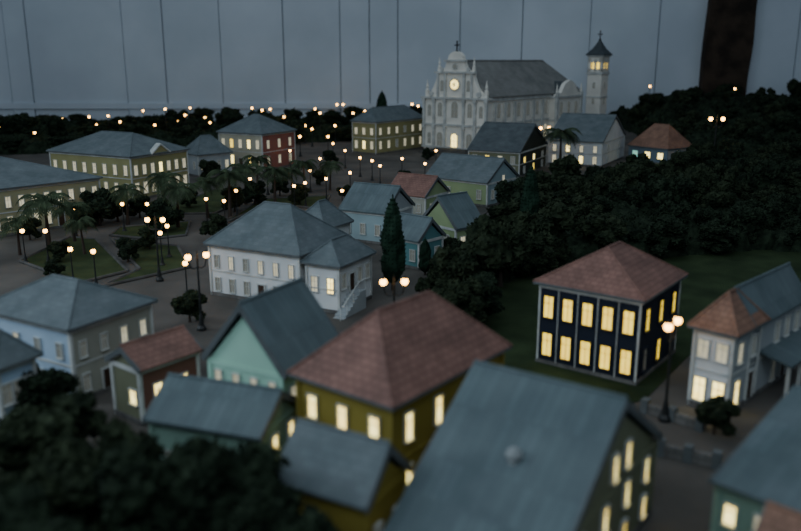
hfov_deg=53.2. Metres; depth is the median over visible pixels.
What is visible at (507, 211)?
tree
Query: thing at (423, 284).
tree
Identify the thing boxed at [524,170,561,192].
tree
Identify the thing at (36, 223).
tree
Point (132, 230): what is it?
lawn
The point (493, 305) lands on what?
tree
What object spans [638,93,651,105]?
tree
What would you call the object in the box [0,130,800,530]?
ground
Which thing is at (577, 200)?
tree
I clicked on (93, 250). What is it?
street lamp
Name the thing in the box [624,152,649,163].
tree
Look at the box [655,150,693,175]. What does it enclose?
tree
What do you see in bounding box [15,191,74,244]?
palm tree
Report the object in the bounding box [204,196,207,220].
street lamp
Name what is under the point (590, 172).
tree
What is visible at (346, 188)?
tree
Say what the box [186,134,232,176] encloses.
house
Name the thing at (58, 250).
tree
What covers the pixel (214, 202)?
lawn
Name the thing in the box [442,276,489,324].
tree
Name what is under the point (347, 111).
tree
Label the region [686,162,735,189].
tree
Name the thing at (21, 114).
tree
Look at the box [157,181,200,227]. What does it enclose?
palm tree
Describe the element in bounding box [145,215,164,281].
street lamp
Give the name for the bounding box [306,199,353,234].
house
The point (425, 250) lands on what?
cypress tree
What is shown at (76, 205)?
palm tree
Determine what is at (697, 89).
tree
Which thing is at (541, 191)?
tree
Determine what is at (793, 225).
tree
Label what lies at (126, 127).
tree
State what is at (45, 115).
tree
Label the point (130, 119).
tree
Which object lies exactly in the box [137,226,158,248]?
tree
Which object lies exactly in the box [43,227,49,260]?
street lamp
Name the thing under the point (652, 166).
tree
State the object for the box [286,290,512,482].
house
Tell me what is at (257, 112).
tree
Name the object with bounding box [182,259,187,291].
street lamp
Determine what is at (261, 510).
tree
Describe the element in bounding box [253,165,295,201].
palm tree
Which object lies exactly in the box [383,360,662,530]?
house
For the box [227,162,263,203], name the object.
palm tree
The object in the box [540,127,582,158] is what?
palm tree
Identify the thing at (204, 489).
tree
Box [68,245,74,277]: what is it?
street lamp
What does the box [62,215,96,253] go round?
palm tree
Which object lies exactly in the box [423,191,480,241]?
house
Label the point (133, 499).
tree
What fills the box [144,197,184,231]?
tree
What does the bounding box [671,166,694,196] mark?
tree
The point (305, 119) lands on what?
tree
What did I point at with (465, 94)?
church
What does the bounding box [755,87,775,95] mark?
tree
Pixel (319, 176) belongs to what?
tree
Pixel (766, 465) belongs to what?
house
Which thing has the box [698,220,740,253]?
tree
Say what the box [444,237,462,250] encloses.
tree
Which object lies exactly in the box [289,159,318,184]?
palm tree
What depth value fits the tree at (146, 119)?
26.48 m
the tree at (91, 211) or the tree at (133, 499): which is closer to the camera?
the tree at (133, 499)
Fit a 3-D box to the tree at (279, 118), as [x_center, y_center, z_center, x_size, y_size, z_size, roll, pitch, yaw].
[-3.911,-4.473,25.586,0.833,0.732,0.884,13,19,41]
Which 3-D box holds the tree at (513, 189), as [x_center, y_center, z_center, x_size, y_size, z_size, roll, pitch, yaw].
[1.655,-0.879,11.439,0.651,0.811,0.706,0,14,1]
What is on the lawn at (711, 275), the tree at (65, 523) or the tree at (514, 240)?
the tree at (514, 240)
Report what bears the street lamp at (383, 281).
on the ground at (683, 496)
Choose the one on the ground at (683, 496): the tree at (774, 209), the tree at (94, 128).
the tree at (94, 128)
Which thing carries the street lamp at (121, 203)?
on the lawn at (132, 230)
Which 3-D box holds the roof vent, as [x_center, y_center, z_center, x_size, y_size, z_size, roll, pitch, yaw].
[0.515,0.902,3.644,0.080,0.160,0.080,10,17,34]
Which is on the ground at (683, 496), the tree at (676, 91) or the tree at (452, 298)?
the tree at (676, 91)
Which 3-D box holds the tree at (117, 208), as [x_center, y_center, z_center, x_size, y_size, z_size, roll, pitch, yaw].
[-4.335,-0.874,12.177,0.465,0.434,0.412,6,15,21]
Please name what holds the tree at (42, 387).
on the ground at (683, 496)
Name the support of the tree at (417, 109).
on the ground at (683, 496)
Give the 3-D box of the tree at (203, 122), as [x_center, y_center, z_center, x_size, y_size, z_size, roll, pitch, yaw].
[-6.472,-4.503,25.930,0.906,0.621,1.022,-10,18,-35]
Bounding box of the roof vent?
[505,446,522,465]
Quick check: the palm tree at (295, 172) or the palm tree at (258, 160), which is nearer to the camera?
the palm tree at (295, 172)
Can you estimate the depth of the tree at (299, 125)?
23.18 m
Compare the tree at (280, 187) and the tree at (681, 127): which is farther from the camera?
the tree at (681, 127)
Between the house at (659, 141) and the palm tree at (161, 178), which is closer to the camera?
the palm tree at (161, 178)
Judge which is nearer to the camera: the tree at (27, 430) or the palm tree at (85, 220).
the tree at (27, 430)
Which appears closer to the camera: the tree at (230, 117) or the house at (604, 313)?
the house at (604, 313)
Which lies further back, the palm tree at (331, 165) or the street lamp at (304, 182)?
the palm tree at (331, 165)
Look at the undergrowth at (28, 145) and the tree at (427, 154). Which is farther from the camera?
the undergrowth at (28, 145)
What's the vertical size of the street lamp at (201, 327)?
0.750 m
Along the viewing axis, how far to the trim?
29.41 m
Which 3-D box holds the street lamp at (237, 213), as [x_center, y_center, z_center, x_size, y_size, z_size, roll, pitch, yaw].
[-2.591,-1.004,12.648,0.065,0.451,0.065,6,16,22]
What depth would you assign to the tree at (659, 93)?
28.25 m
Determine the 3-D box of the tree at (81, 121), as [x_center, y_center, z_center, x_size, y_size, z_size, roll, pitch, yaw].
[-10.783,-4.813,27.410,0.805,0.485,0.872,-12,19,-39]
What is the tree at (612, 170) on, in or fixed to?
on the lawn at (711, 275)
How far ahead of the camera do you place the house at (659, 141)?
19.16 m
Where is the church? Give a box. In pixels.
[418,41,582,153]
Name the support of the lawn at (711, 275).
on the ground at (683, 496)
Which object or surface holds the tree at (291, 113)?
on the ground at (683, 496)
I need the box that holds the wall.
[0,0,800,120]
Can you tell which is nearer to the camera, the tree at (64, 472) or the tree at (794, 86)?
the tree at (64, 472)
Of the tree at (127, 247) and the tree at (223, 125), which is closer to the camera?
the tree at (127, 247)
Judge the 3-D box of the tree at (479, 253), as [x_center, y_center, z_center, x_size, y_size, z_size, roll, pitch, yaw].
[0.651,0.045,7.889,0.611,0.788,0.706,-10,18,-34]
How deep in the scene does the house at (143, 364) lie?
5.47 m
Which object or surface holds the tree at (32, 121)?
on the ground at (683, 496)
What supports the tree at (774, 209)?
on the lawn at (711, 275)
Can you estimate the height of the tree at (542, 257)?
0.540 m
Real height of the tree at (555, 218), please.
0.799 m
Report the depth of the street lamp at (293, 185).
13.11 m
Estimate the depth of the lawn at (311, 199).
13.83 m
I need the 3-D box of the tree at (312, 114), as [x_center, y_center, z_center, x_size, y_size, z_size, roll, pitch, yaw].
[-3.039,-5.285,28.766,0.899,0.723,0.795,-8,17,-30]
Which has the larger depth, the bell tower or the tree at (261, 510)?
the bell tower
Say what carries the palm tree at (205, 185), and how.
on the ground at (683, 496)
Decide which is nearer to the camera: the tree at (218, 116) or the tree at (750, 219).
the tree at (750, 219)
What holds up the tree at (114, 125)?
on the ground at (683, 496)
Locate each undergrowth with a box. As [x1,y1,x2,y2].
[0,117,351,154]
[494,153,800,282]
[615,90,800,155]
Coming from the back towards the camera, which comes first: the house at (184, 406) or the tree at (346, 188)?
the tree at (346, 188)
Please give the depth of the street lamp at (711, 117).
17.93 m
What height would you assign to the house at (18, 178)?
1.034 m
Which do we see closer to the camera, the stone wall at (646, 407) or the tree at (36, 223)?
the stone wall at (646, 407)
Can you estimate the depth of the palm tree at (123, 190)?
11.80 m
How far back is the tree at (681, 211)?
10.75 m
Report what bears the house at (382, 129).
on the ground at (683, 496)
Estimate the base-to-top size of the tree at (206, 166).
0.453 m
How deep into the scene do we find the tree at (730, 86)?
28.25 m
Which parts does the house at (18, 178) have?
door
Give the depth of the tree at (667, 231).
9.81 m
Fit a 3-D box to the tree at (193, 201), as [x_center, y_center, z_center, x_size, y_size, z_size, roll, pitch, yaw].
[-3.513,-1.113,13.356,0.332,0.310,0.294,11,18,36]
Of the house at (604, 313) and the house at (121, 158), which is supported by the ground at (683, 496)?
the house at (121, 158)
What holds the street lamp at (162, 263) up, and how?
on the lawn at (146, 265)
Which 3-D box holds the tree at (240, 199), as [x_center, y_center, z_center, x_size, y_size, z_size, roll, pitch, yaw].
[-2.716,-1.092,12.982,0.412,0.456,0.466,-5,15,-19]
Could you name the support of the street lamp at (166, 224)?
on the lawn at (146, 265)
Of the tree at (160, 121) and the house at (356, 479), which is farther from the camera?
the tree at (160, 121)
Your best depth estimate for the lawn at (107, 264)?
9.78 m
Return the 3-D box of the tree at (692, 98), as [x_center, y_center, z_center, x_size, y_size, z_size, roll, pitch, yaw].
[8.964,-5.090,25.195,0.925,0.911,0.800,-11,18,-36]
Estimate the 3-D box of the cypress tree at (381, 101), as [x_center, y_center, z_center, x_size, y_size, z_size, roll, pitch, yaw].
[-0.607,-5.185,26.957,0.547,1.430,0.535,-13,20,-42]
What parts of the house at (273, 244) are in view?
door, door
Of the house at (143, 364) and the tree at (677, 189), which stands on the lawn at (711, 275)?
the tree at (677, 189)
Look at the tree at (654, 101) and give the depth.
26.16 m
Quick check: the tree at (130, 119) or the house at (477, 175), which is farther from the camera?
the tree at (130, 119)
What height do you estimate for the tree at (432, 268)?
0.293 m
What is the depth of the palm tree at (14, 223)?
9.98 m
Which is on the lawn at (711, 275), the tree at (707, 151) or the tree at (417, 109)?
the tree at (707, 151)
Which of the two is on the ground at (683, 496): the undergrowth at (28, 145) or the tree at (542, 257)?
the undergrowth at (28, 145)
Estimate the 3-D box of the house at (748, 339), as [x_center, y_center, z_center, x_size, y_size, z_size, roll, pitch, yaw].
[2.668,0.518,5.913,1.323,0.855,0.558,-14,20,-43]
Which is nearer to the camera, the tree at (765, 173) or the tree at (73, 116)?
the tree at (765, 173)
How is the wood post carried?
on the ground at (683, 496)
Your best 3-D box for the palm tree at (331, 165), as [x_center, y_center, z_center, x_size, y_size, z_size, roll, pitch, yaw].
[-1.323,-1.702,15.175,0.496,0.550,0.525,10,18,35]
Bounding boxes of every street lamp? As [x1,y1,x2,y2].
[20,227,28,263]
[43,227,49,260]
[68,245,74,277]
[91,247,97,283]
[120,201,126,230]
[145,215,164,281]
[158,230,164,265]
[165,222,171,256]
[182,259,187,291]
[185,249,208,331]
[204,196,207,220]
[234,189,238,215]
[292,184,295,205]
[303,181,307,205]
[324,177,327,199]
[380,275,407,302]
[658,314,681,422]
[709,115,724,145]
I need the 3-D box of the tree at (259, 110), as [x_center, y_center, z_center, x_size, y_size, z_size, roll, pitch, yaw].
[-4.950,-5.206,28.445,0.902,0.731,1.043,3,15,12]
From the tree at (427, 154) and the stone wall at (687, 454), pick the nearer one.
the stone wall at (687, 454)
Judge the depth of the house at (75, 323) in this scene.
5.90 m
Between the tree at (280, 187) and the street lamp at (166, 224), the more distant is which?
the tree at (280, 187)
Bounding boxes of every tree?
[0,216,35,254]
[0,389,108,485]
[13,112,28,118]
[14,362,80,406]
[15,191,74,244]
[18,216,42,239]
[18,513,92,530]
[22,114,41,129]
[23,417,166,530]
[38,114,65,124]
[43,258,65,275]
[46,240,69,262]
[50,201,89,240]
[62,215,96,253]
[68,114,90,119]
[71,201,97,225]
[74,118,96,124]
[79,187,117,224]
[85,124,111,134]
[90,438,213,530]
[95,119,127,130]
[107,184,147,224]
[107,195,134,221]
[112,115,136,123]
[115,237,140,261]
[116,123,152,134]
[128,195,150,217]
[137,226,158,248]
[139,115,153,124]
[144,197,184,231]
[145,171,185,196]
[150,114,176,131]
[155,434,291,530]
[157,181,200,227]
[166,109,188,120]
[170,289,207,322]
[180,190,198,206]
[186,107,214,122]
[188,176,223,217]
[195,117,214,128]
[198,159,221,178]
[199,213,227,234]
[204,169,254,217]
[214,107,240,124]
[218,123,231,128]
[220,186,244,211]
[222,111,244,124]
[226,481,339,530]
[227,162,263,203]
[240,155,272,182]
[242,180,266,203]
[247,109,272,115]
[249,111,271,116]
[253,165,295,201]
[268,114,290,123]
[269,176,289,195]
[282,167,305,193]
[283,108,302,119]
[285,120,305,143]
[288,183,309,203]
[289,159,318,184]
[290,116,310,125]
[305,109,324,120]
[312,169,327,184]
[319,161,344,189]
[322,150,338,161]
[323,109,348,125]
[328,126,351,138]
[336,184,350,197]
[342,106,363,119]
[376,92,386,106]
[379,195,406,289]
[409,105,421,114]
[414,270,439,292]
[418,237,431,274]
[421,147,434,159]
[426,259,439,274]
[430,286,460,307]
[431,232,506,280]
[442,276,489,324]
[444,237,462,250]
[463,270,504,315]
[465,213,532,286]
[486,197,519,225]
[494,176,539,209]
[513,199,578,262]
[515,230,560,276]
[519,163,540,214]
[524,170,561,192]
[538,183,546,194]
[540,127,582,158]
[548,154,581,177]
[552,195,590,210]
[571,200,602,233]
[576,212,628,247]
[577,170,584,176]
[584,164,612,181]
[605,165,615,175]
[608,110,623,115]
[612,161,650,187]
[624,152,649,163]
[627,102,652,123]
[627,214,689,256]
[628,173,669,205]
[632,158,658,172]
[636,117,655,135]
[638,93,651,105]
[643,94,665,112]
[648,175,696,214]
[650,92,665,96]
[651,200,692,227]
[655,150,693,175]
[668,122,693,136]
[671,90,700,105]
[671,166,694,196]
[672,89,691,95]
[679,86,703,95]
[681,142,716,166]
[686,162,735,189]
[688,179,737,209]
[694,395,740,435]
[696,114,727,131]
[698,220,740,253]
[708,162,738,176]
[720,83,742,93]
[722,205,765,242]
[735,159,785,192]
[743,199,784,227]
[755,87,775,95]
[780,217,800,245]
[786,78,800,97]
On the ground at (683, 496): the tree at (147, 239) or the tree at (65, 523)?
the tree at (65, 523)
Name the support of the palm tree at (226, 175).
on the lawn at (311, 199)
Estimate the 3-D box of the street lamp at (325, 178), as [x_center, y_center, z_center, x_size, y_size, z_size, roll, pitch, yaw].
[-1.292,-1.332,13.927,0.065,0.451,0.065,6,16,22]
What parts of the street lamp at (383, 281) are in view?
globe, arm, globe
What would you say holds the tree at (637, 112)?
on the ground at (683, 496)
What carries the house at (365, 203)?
on the ground at (683, 496)
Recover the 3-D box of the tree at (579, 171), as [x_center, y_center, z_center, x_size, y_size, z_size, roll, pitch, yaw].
[3.155,-1.536,14.691,0.502,0.466,0.434,-9,17,-30]
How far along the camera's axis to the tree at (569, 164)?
13.97 m
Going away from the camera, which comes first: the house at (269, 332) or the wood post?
the house at (269, 332)
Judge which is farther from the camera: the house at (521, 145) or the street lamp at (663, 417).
the house at (521, 145)
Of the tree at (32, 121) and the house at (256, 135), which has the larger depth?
the tree at (32, 121)
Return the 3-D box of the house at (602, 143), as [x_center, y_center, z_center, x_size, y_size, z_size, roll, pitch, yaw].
[4.580,-3.136,19.560,1.342,1.142,2.220,8,16,28]
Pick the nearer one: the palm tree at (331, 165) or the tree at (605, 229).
the tree at (605, 229)
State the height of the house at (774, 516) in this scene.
0.646 m
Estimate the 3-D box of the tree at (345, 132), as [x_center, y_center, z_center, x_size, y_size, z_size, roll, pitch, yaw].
[-1.834,-4.024,24.412,0.964,0.448,0.909,-9,17,-32]
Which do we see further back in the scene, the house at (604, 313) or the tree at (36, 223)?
the tree at (36, 223)
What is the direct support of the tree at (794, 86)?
on the ground at (683, 496)
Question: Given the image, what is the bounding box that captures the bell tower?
[585,31,612,113]
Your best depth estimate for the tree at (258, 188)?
13.51 m
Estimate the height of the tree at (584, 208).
0.603 m
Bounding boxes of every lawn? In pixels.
[18,236,129,281]
[101,238,190,285]
[109,220,190,238]
[172,189,243,214]
[227,194,330,222]
[484,163,800,402]
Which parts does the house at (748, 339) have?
door, door, post, post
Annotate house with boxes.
[0,156,103,236]
[0,274,157,396]
[0,329,42,417]
[46,131,189,199]
[104,325,203,426]
[142,372,296,458]
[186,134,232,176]
[201,277,339,402]
[202,201,376,320]
[216,114,296,170]
[278,417,412,530]
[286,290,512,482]
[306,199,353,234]
[338,181,414,244]
[350,105,423,154]
[380,212,445,269]
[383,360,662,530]
[391,172,449,214]
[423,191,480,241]
[426,152,519,206]
[467,121,547,177]
[533,241,688,385]
[547,113,625,166]
[627,123,691,163]
[686,262,800,406]
[709,385,800,530]
[755,500,800,530]
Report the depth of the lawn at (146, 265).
9.69 m
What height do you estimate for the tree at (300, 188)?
0.384 m
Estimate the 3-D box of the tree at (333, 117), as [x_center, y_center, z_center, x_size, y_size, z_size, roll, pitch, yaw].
[-2.176,-4.896,27.096,0.930,0.801,0.858,0,14,0]
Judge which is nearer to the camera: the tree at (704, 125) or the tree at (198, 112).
the tree at (704, 125)
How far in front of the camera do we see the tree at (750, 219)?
10.42 m
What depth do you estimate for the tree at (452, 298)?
7.04 m
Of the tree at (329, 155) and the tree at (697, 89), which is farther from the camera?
the tree at (697, 89)
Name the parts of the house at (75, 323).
door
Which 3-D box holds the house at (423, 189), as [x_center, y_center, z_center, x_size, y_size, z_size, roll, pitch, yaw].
[0.276,-1.142,12.784,0.756,0.650,0.766,9,17,32]
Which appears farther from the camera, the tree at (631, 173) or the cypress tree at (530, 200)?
the tree at (631, 173)
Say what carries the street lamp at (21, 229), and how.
on the lawn at (107, 264)
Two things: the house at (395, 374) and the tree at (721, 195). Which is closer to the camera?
the house at (395, 374)
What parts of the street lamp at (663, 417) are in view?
globe, arm, globe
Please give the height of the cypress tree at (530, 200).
1.105 m
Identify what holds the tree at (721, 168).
on the lawn at (711, 275)
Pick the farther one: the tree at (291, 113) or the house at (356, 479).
the tree at (291, 113)
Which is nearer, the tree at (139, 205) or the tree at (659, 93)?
the tree at (139, 205)
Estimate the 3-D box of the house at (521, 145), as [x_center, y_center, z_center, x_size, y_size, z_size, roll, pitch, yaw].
[2.417,-2.651,17.831,1.201,1.063,2.031,7,16,26]
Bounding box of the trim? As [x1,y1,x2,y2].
[0,103,421,108]
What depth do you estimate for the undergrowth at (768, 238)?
10.33 m
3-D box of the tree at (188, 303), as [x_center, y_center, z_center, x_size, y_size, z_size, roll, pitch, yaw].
[-1.996,0.381,7.514,0.331,0.324,0.286,7,16,24]
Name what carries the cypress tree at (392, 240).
on the ground at (683, 496)
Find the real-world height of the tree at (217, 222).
0.391 m
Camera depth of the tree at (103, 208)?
11.83 m
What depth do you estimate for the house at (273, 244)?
8.07 m
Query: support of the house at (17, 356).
on the ground at (683, 496)
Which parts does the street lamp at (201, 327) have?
arm, globe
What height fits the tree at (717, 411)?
0.272 m
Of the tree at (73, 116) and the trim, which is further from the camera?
the trim
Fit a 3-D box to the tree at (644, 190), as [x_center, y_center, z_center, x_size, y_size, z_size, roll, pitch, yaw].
[3.902,-1.119,12.548,0.690,0.725,0.637,12,19,39]
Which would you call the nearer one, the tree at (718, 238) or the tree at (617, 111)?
the tree at (718, 238)
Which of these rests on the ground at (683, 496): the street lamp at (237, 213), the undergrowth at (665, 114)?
the undergrowth at (665, 114)
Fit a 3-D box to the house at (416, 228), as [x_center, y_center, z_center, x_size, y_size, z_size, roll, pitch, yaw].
[0.152,-0.324,9.691,0.607,0.606,0.533,12,19,39]
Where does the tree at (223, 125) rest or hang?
on the ground at (683, 496)
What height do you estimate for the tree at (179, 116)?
0.761 m
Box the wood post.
[699,0,756,95]
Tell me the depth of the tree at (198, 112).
27.58 m

